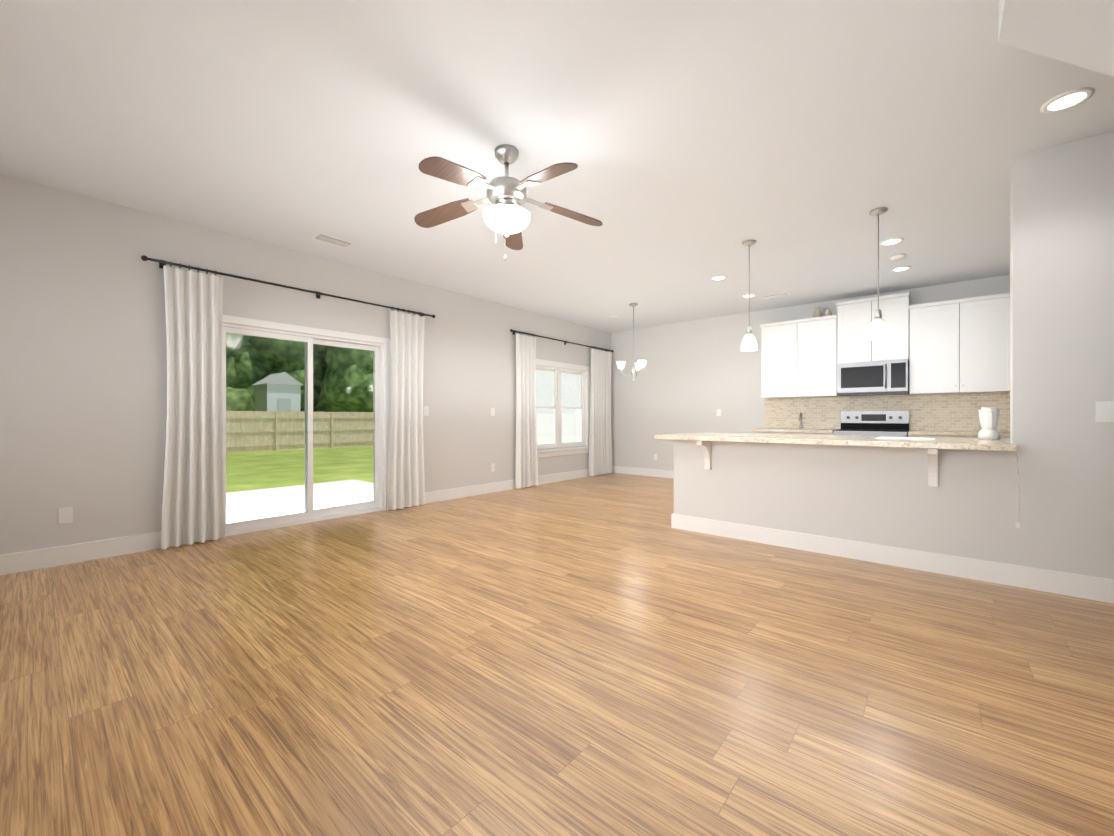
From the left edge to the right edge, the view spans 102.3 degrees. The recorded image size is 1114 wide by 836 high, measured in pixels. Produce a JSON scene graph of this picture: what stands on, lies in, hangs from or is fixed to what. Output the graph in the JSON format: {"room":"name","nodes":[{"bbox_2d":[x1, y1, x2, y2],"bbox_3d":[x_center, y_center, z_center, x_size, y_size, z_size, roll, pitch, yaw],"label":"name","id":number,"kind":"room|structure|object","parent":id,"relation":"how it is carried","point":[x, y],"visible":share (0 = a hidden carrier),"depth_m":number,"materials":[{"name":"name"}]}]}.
{"room":"living room","nodes":[
{"label":"living room","id":0,"kind":"room"},
{"bbox_2d":[0,174,610,554],"bbox_3d":[-2.263,-0.299,4.999,0.150,2.740,10.380,0,0,40],"label":"wall","id":1,"kind":"structure","parent":0,"point":[83,380],"depth_m":3.57,"materials":[{"name":"white paint"}]},
{"bbox_2d":[59,507,72,523],"bbox_3d":[-3.606,0.715,3.292,0.010,0.115,0.070,0,0,40],"label":"outlet","id":2,"kind":"object","parent":1,"relation":"attached to","point":[65,514],"depth_m":3.29,"materials":[{"name":"white plastic"}]},
{"bbox_2d":[0,531,195,574],"bbox_3d":[-4.271,1.006,2.507,0.016,0.135,3.680,0,0,40],"label":"baseboard","id":3,"kind":"structure","parent":1,"relation":"attached to","point":[11,563],"depth_m":3.33,"materials":[{"name":"white wood"}]},
{"bbox_2d":[141,255,435,317],"bbox_3d":[-2.429,-1.269,4.601,0.106,0.070,2.724,0,0,40],"label":"curtain rod","id":4,"kind":"object","parent":1,"relation":"attached to","point":[162,263],"visible":0.98,"depth_m":4.19,"materials":[{"name":"black metal"}]},
{"bbox_2d":[161,266,224,548],"bbox_3d":[-3.074,-0.089,3.798,0.098,2.298,0.426,0,0,40],"label":"curtain","id":5,"kind":"object","parent":4,"relation":"hanging from","point":[193,507],"visible":1,"depth_m":3.78,"materials":[{"name":"white fabric"}]},
{"bbox_2d":[387,310,424,509],"bbox_3d":[-1.790,-0.091,5.309,0.096,2.298,0.493,0,0,40],"label":"curtain","id":6,"kind":"object","parent":4,"relation":"hanging from","point":[406,482],"visible":1,"depth_m":5.33,"materials":[{"name":"white fabric"}]},
{"bbox_2d":[207,315,390,540],"bbox_3d":[-2.511,0.074,4.593,0.038,1.995,1.730,0,0,40],"label":"door frame","id":7,"kind":"structure","parent":1,"relation":"attached to","point":[241,321],"depth_m":4.99,"materials":[{"name":"white"}]},
{"bbox_2d":[222,323,383,536],"bbox_3d":[-2.568,0.108,4.641,0.110,1.926,1.592,0,0,40],"label":"sliding glass door","id":8,"kind":"structure","parent":1,"relation":"in","point":[309,514],"depth_m":4.62,"materials":[{"name":"white"}]},
{"bbox_2d":[424,406,428,415],"bbox_3d":[-1.635,-0.087,5.613,0.010,0.115,0.070,0,0,40],"label":"light switch","id":9,"kind":"object","parent":1,"relation":"attached to","point":[426,408],"depth_m":5.61,"materials":[{"name":"white plastic"}]},
{"bbox_2d":[396,469,587,508],"bbox_3d":[-0.433,1.001,7.028,0.016,0.135,4.620,0,0,40],"label":"baseboard","id":10,"kind":"structure","parent":1,"relation":"attached to","point":[436,496],"depth_m":6.38,"materials":[{"name":"white wood"}]},
{"bbox_2d":[491,463,494,471],"bbox_3d":[-0.923,0.712,6.452,0.010,0.115,0.070,0,0,40],"label":"outlet","id":11,"kind":"object","parent":1,"relation":"attached to","point":[493,464],"depth_m":6.45,"materials":[{"name":"white plastic"}]},
{"bbox_2d":[491,408,494,415],"bbox_3d":[-0.923,-0.088,6.452,0.010,0.115,0.070,0,0,40],"label":"light switch","id":12,"kind":"object","parent":1,"relation":"attached to","point":[492,409],"depth_m":6.45,"materials":[{"name":"white plastic"}]},
{"bbox_2d":[510,329,612,351],"bbox_3d":[0.176,-1.292,7.669,0.106,0.070,2.734,0,0,40],"label":"curtain rod","id":13,"kind":"object","parent":1,"relation":"attached to","point":[519,332],"visible":1,"depth_m":7.34,"materials":[{"name":"black metal"}]},
{"bbox_2d":[515,334,537,488],"bbox_3d":[-0.454,-0.102,6.881,0.097,2.318,0.469,0,0,40],"label":"window curtain","id":14,"kind":"object","parent":13,"relation":"hanging from","point":[526,467],"visible":1,"depth_m":6.86,"materials":[{"name":"white fabric"}]},
{"bbox_2d":[588,348,611,475],"bbox_3d":[0.819,-0.103,8.383,0.099,2.318,0.721,0,0,40],"label":"window curtain","id":15,"kind":"object","parent":13,"relation":"hanging from","point":[600,453],"visible":1,"depth_m":8.38,"materials":[{"name":"white fabric"}]},
{"bbox_2d":[536,359,589,457],"bbox_3d":[0.037,-0.154,7.651,0.165,1.575,1.690,0,0,40],"label":"window","id":16,"kind":"structure","parent":1,"relation":"in","point":[558,423],"depth_m":7.71,"materials":[{"name":"white"}]},
{"bbox_2d":[0,473,1113,835],"bbox_3d":[0.744,1.123,2.447,8.040,0.100,10.380,0,0,40],"label":"floor","id":17,"kind":"structure","parent":0,"point":[610,655],"depth_m":1.79,"materials":[{"name":"brown wood"}]},
{"bbox_2d":[753,432,795,433],"bbox_3d":[3.238,0.635,6.538,0.566,0.868,0.606,0,0,40],"label":"base cabinet","id":18,"kind":"object","parent":17,"relation":"on","point":[753,432],"depth_m":6.29,"materials":[{"name":"white"}]},
{"bbox_2d":[796,432,832,434],"bbox_3d":[3.572,0.636,6.254,0.566,0.868,0.606,0,0,40],"label":"base cabinet","id":19,"kind":"object","parent":17,"relation":"on","point":[806,433],"depth_m":5.96,"materials":[{"name":"white"}]},
{"bbox_2d":[752,428,836,431],"bbox_3d":[3.395,0.178,6.384,1.005,0.038,0.636,0,0,40],"label":"countertop","id":20,"kind":"structure","parent":19,"relation":"on","point":[762,429],"depth_m":6.23,"materials":[{"name":"beige stone"}]},
{"bbox_2d":[772,412,828,429],"bbox_3d":[3.414,0.039,6.348,0.720,0.241,0.425,0,0,40],"label":"sink faucet","id":21,"kind":"object","parent":20,"relation":"on","point":[800,420],"visible":0.98,"depth_m":6.45,"materials":[{"name":"silver metal"}]},
{"bbox_2d":[833,411,908,436],"bbox_3d":[4.054,0.490,5.789,0.750,1.160,0.692,0,0,40],"label":"range","id":22,"kind":"object","parent":17,"relation":"on","point":[874,423],"visible":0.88,"depth_m":5.91,"materials":[{"name":"silver metal"}]},
{"bbox_2d":[908,436,975,437],"bbox_3d":[4.597,0.636,5.384,0.583,0.868,0.606,0,0,40],"label":"base cabinet","id":23,"kind":"object","parent":17,"relation":"on","point":[908,436],"depth_m":5.10,"materials":[{"name":"white"}]},
{"bbox_2d":[908,432,1009,435],"bbox_3d":[5.555,0.180,4.551,3.121,0.038,0.636,0,0,40],"label":"countertop","id":24,"kind":"structure","parent":23,"relation":"on","point":[909,433],"depth_m":5.08,"materials":[{"name":"beige stone"}]},
{"bbox_2d":[976,436,1009,442],"bbox_3d":[4.970,0.637,5.068,0.646,0.868,0.606,0,0,40],"label":"base cabinet","id":25,"kind":"object","parent":17,"relation":"on","point":[1004,436],"depth_m":4.81,"materials":[{"name":"white"}]},
{"bbox_3d":[2.316,0.638,3.955,2.305,0.868,0.626,0,0,40],"label":"cabinet","id":26,"kind":"object","parent":17,"relation":"on","visible":0},
{"bbox_2d":[655,432,1016,451],"bbox_3d":[2.166,0.180,3.843,2.390,0.040,1.050,0,0,40],"label":"countertop","id":27,"kind":"structure","parent":26,"relation":"on","point":[946,443],"depth_m":3.34,"materials":[{"name":"stone"}]},
{"bbox_2d":[875,437,934,439],"bbox_3d":[2.667,0.155,3.437,0.350,0.010,0.280,0,0,40],"label":"papers","id":28,"kind":"object","parent":27,"relation":"on","point":[913,438],"visible":1,"depth_m":3.38,"materials":[{"name":"white paper"}]},
{"bbox_2d":[978,407,999,439],"bbox_3d":[3.206,0.040,3.330,0.120,0.240,0.145,0,0,40],"label":"blender","id":29,"kind":"object","parent":27,"relation":"on","point":[988,416],"visible":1,"depth_m":3.30,"materials":[{"name":"white plastic"}]},
{"bbox_2d":[0,0,1113,332],"bbox_3d":[0.744,-1.727,2.445,8.040,0.120,10.380,0,0,40],"label":"ceiling","id":30,"kind":"structure","parent":0,"point":[698,142],"depth_m":2.60,"materials":[{"name":"white paint"}]},
{"bbox_2d":[312,233,353,247],"bbox_3d":[-2.104,-1.662,4.220,0.170,0.012,0.320,0,0,40],"label":"ceiling vent","id":31,"kind":"object","parent":30,"relation":"in","point":[332,240],"visible":1,"depth_m":4.20,"materials":[{"name":"white metal"}]},
{"bbox_2d":[414,144,602,260],"bbox_3d":[-0.326,-1.311,2.764,1.242,0.710,1.222,0,0,40],"label":"ceiling fan","id":32,"kind":"object","parent":30,"relation":"hanging from","point":[507,215],"visible":1,"depth_m":2.73,"materials":[{"name":"brown wood"}]},
{"bbox_2d":[616,303,646,379],"bbox_3d":[1.155,-1.110,6.594,0.454,1.119,0.443,0,0,40],"label":"chandelier","id":33,"kind":"object","parent":30,"relation":"hanging from","point":[638,366],"visible":1,"depth_m":6.55,"materials":[{"name":"white glass"}]},
{"bbox_2d":[711,275,726,280],"bbox_3d":[1.927,-1.664,5.337,0.190,0.010,0.190,0,0,40],"label":"recessed light","id":34,"kind":"object","parent":30,"relation":"in","point":[718,277],"visible":0.96,"depth_m":5.32,"materials":[{"name":"white glass"}]},
{"bbox_2d":[741,294,755,297],"bbox_3d":[2.615,-1.665,6.116,0.190,0.010,0.190,0,0,40],"label":"recessed light","id":35,"kind":"object","parent":30,"relation":"in","point":[747,295],"visible":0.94,"depth_m":6.10,"materials":[{"name":"white"}]},
{"bbox_2d":[741,240,757,350],"bbox_3d":[1.823,-1.156,4.257,0.152,1.024,0.152,0,0,40],"label":"pendant light","id":36,"kind":"object","parent":30,"relation":"hanging from","point":[749,342],"visible":0.98,"depth_m":4.23,"materials":[{"name":"white glass"}]},
{"bbox_2d":[762,292,788,298],"bbox_3d":[2.983,-1.664,6.132,0.320,0.012,0.170,0,0,40],"label":"ceiling vent","id":37,"kind":"object","parent":30,"relation":"in","point":[775,295],"visible":1,"depth_m":6.10,"materials":[{"name":"white metal"}]},
{"bbox_2d":[867,207,889,339],"bbox_3d":[2.586,-1.155,3.610,0.152,1.024,0.152,0,0,40],"label":"pendant light","id":38,"kind":"object","parent":30,"relation":"hanging from","point":[878,328],"visible":1,"depth_m":3.59,"materials":[{"name":"white glass"}]},
{"bbox_2d":[879,237,903,245],"bbox_3d":[3.159,-1.663,4.238,0.190,0.010,0.190,0,0,40],"label":"recessed light","id":39,"kind":"object","parent":30,"relation":"in","point":[890,241],"visible":0.96,"depth_m":4.23,"materials":[{"name":"white glass"}]},
{"bbox_2d":[890,254,905,260],"bbox_3d":[3.510,-1.651,4.622,0.130,0.034,0.130,0,0,40],"label":"smoke detector","id":40,"kind":"object","parent":30,"relation":"attached to","point":[897,257],"visible":1,"depth_m":4.59,"materials":[{"name":"white plastic"}]},
{"bbox_2d":[890,266,911,271],"bbox_3d":[3.841,-1.664,5.010,0.190,0.010,0.190,0,0,40],"label":"recessed light","id":41,"kind":"object","parent":30,"relation":"in","point":[900,268],"visible":0.96,"depth_m":5.00,"materials":[{"name":"white glass"}]},
{"bbox_2d":[1040,87,1094,113],"bbox_3d":[2.674,-1.661,2.354,0.190,0.010,0.190,0,0,40],"label":"recessed light","id":42,"kind":"object","parent":30,"relation":"in","point":[1067,100],"visible":1,"depth_m":2.35,"materials":[{"name":"white"}]},
{"bbox_2d":[611,274,1009,470],"bbox_3d":[4.112,-0.300,6.297,7.890,2.740,0.150,0,0,40],"label":"wall","id":43,"kind":"structure","parent":0,"point":[693,376],"depth_m":7.70,"materials":[{"name":"white paint"}]},
{"bbox_2d":[612,466,673,477],"bbox_3d":[2.140,1.001,7.862,2.800,0.135,0.016,0,0,40],"label":"baseboard","id":44,"kind":"structure","parent":43,"relation":"attached to","point":[615,469],"depth_m":8.31,"materials":[{"name":"white wood"}]},
{"bbox_2d":[760,315,837,397],"bbox_3d":[3.508,-0.845,6.485,0.965,1.090,0.316,0,0,40],"label":"upper cabinet","id":45,"kind":"object","parent":43,"relation":"attached to","point":[798,357],"depth_m":6.34,"materials":[{"name":"white wood"}]},
{"bbox_2d":[813,307,821,317],"bbox_3d":[3.676,-1.476,6.331,0.110,0.170,0.107,0,0,40],"label":"decorative vase","id":46,"kind":"object","parent":45,"relation":"on","point":[818,312],"depth_m":6.30,"materials":[{"name":"beige ceramic"}]},
{"bbox_2d":[825,308,831,315],"bbox_3d":[3.775,-1.459,6.247,0.088,0.136,0.086,0,0,40],"label":"decorative vase","id":47,"kind":"object","parent":45,"relation":"on","point":[828,313],"depth_m":6.22,"materials":[{"name":"beige ceramic"}]},
{"bbox_2d":[836,292,911,363],"bbox_3d":[4.169,-1.143,5.923,0.760,0.826,0.316,0,0,40],"label":"upper cabinet","id":48,"kind":"object","parent":43,"relation":"attached to","point":[854,318],"depth_m":5.80,"materials":[{"name":"white wood"}]},
{"bbox_2d":[837,359,908,395],"bbox_3d":[4.129,-0.515,5.877,0.750,0.420,0.440,0,0,40],"label":"microwave","id":49,"kind":"object","parent":48,"relation":"attached to","point":[887,377],"visible":1,"depth_m":5.73,"materials":[{"name":"silver metal"}]},
{"bbox_2d":[765,392,1009,431],"bbox_3d":[5.083,-0.072,5.367,4.896,0.460,0.010,0,0,40],"label":"tile backsplash","id":50,"kind":"structure","parent":43,"relation":"attached to","point":[945,412],"depth_m":5.81,"materials":[{"name":"beige tile"}]},
{"bbox_2d":[909,293,1009,394],"bbox_3d":[4.841,-0.844,5.353,0.993,1.090,0.316,0,0,40],"label":"upper cabinet","id":51,"kind":"object","parent":43,"relation":"attached to","point":[957,346],"depth_m":5.24,"materials":[{"name":"white wood"}]},
{"bbox_2d":[674,131,1113,579],"bbox_3d":[3.015,-0.297,2.865,4.820,2.740,0.120,0,0,40],"label":"wall","id":52,"kind":"structure","parent":0,"point":[1061,290],"depth_m":2.83,"materials":[{"name":"white paint"}]},
{"bbox_2d":[696,441,710,468],"bbox_3d":[1.332,0.338,4.066,0.050,0.268,0.221,0,0,40],"label":"corbel bracket","id":53,"kind":"object","parent":52,"relation":"attached to","point":[705,446],"depth_m":4.10,"materials":[{"name":"white wood"}]},
{"bbox_2d":[671,513,1113,603],"bbox_3d":[2.965,1.005,2.820,4.836,0.135,0.016,0,0,40],"label":"baseboard","id":54,"kind":"structure","parent":52,"relation":"attached to","point":[1076,585],"depth_m":3.16,"materials":[{"name":"white wood"}]},
{"bbox_2d":[928,449,937,486],"bbox_3d":[2.544,0.339,3.037,0.050,0.268,0.221,0,0,40],"label":"corbel bracket","id":55,"kind":"object","parent":52,"relation":"attached to","point":[932,453],"depth_m":3.08,"materials":[{"name":"white wood"}]},
{"bbox_2d":[1015,452,1019,527],"bbox_3d":[2.927,0.452,2.853,0.023,0.496,0.010,0,0,40],"label":"cord","id":56,"kind":"object","parent":52,"relation":"attached to","point":[1017,525],"visible":1,"depth_m":2.85,"materials":[{"name":"white plastic"}]},
{"bbox_2d":[1095,401,1113,421],"bbox_3d":[3.211,-0.037,2.613,0.095,0.120,0.010,0,0,40],"label":"light switch","id":57,"kind":"object","parent":52,"relation":"attached to","point":[1104,411],"depth_m":2.62,"materials":[{"name":"white plastic"}]},
{"bbox_2d":[999,0,1113,76],"bbox_3d":[1.137,-1.418,-0.978,2.710,0.489,5.370,0,0,40],"label":"ceiling","id":58,"kind":"structure","parent":0,"point":[1080,33],"depth_m":1.36,"materials":[{"name":"white paint"}]},
{"label":"outside","id":59,"kind":"structure","parent":0,"visible":0},
{"bbox_2d":[226,435,579,492],"bbox_3d":[-25.329,1.324,27.940,64.710,0.250,110.000,0,0,40],"label":"ground","id":60,"kind":"structure","parent":59,"point":[243,464],"depth_m":11.24,"materials":[{"name":"green plant"}]},
{"bbox_2d":[226,333,243,387],"bbox_3d":[-15.183,-3.068,18.407,7.837,8.553,5.488,0,0,40],"label":"tree","id":61,"kind":"object","parent":60,"relation":"on","point":[230,371],"depth_m":17.26,"materials":[{"name":"green plant"}]},
{"bbox_2d":[226,386,254,439],"bbox_3d":[-17.267,-3.497,21.034,6.108,10.094,5.059,0,0,40],"label":"tree","id":62,"kind":"object","parent":60,"relation":"on","point":[247,403],"depth_m":20.41,"materials":[{"name":"green plant"}]},
{"bbox_2d":[229,335,261,401],"bbox_3d":[-17.116,-3.688,22.501,6.847,9.785,6.971,0,0,40],"label":"tree","id":63,"kind":"object","parent":60,"relation":"on","point":[243,349],"depth_m":21.26,"materials":[{"name":"green plant"}]},
{"bbox_2d":[229,351,273,386],"bbox_3d":[-15.468,-3.450,23.722,5.492,9.426,5.568,0,0,40],"label":"tree","id":64,"kind":"object","parent":60,"relation":"on","point":[255,358],"depth_m":21.20,"materials":[{"name":"green plant"}]},
{"bbox_2d":[251,372,303,411],"bbox_3d":[-12.404,-0.393,19.917,1.800,3.200,1.500,0,0,40],"label":"shed","id":65,"kind":"object","parent":60,"relation":"on","point":[285,401],"depth_m":19.38,"materials":[{"name":"white"}]},
{"bbox_2d":[248,336,327,411],"bbox_3d":[-13.438,-1.971,23.134,3.706,6.349,4.401,0,0,40],"label":"tree","id":66,"kind":"object","parent":60,"relation":"on","point":[288,347],"depth_m":21.91,"materials":[{"name":"green plant"}]},
{"bbox_2d":[226,479,372,523],"bbox_3d":[-3.721,1.165,5.726,3.008,0.110,3.700,0,0,40],"label":"patio slab","id":67,"kind":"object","parent":60,"relation":"on","point":[256,500],"depth_m":6.18,"materials":[{"name":"white concrete"}]},
{"bbox_2d":[316,353,327,411],"bbox_3d":[-14.707,-3.168,25.532,5.624,8.739,5.697,0,0,40],"label":"tree","id":68,"kind":"object","parent":60,"relation":"on","point":[324,363],"depth_m":24.36,"materials":[{"name":"green plant"}]},
{"bbox_2d":[317,345,372,411],"bbox_3d":[-9.879,-2.208,22.605,5.123,6.824,4.158,0,0,40],"label":"tree","id":69,"kind":"object","parent":60,"relation":"on","point":[364,386],"depth_m":20.87,"materials":[{"name":"green plant"}]},
{"bbox_2d":[226,411,579,452],"bbox_3d":[-9.420,0.474,17.785,0.110,1.470,75.111,0,0,40],"label":"fence","id":70,"kind":"object","parent":60,"relation":"on","point":[337,419],"depth_m":17.21,"materials":[{"name":"brown wood"}]},
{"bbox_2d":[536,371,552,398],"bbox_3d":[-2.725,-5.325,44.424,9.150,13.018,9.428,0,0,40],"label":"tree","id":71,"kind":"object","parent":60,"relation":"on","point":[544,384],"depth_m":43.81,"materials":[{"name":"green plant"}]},
{"bbox_2d":[536,374,562,413],"bbox_3d":[-3.398,-5.474,49.093,9.387,13.307,10.815,0,0,40],"label":"tree","id":72,"kind":"object","parent":60,"relation":"on","point":[549,393],"depth_m":46.23,"materials":[{"name":"green plant"}]},
{"bbox_2d":[540,374,579,413],"bbox_3d":[-0.008,-4.533,51.128,8.742,11.421,8.559,0,0,40],"label":"tree","id":73,"kind":"object","parent":60,"relation":"on","point":[568,392],"depth_m":48.11,"materials":[{"name":"green plant"}]},
{"bbox_2d":[571,375,579,406],"bbox_3d":[0.543,-4.133,55.629,8.180,10.613,7.019,0,0,40],"label":"tree","id":74,"kind":"object","parent":60,"relation":"on","point":[577,405],"depth_m":51.95,"materials":[{"name":"green plant"}]}
]}

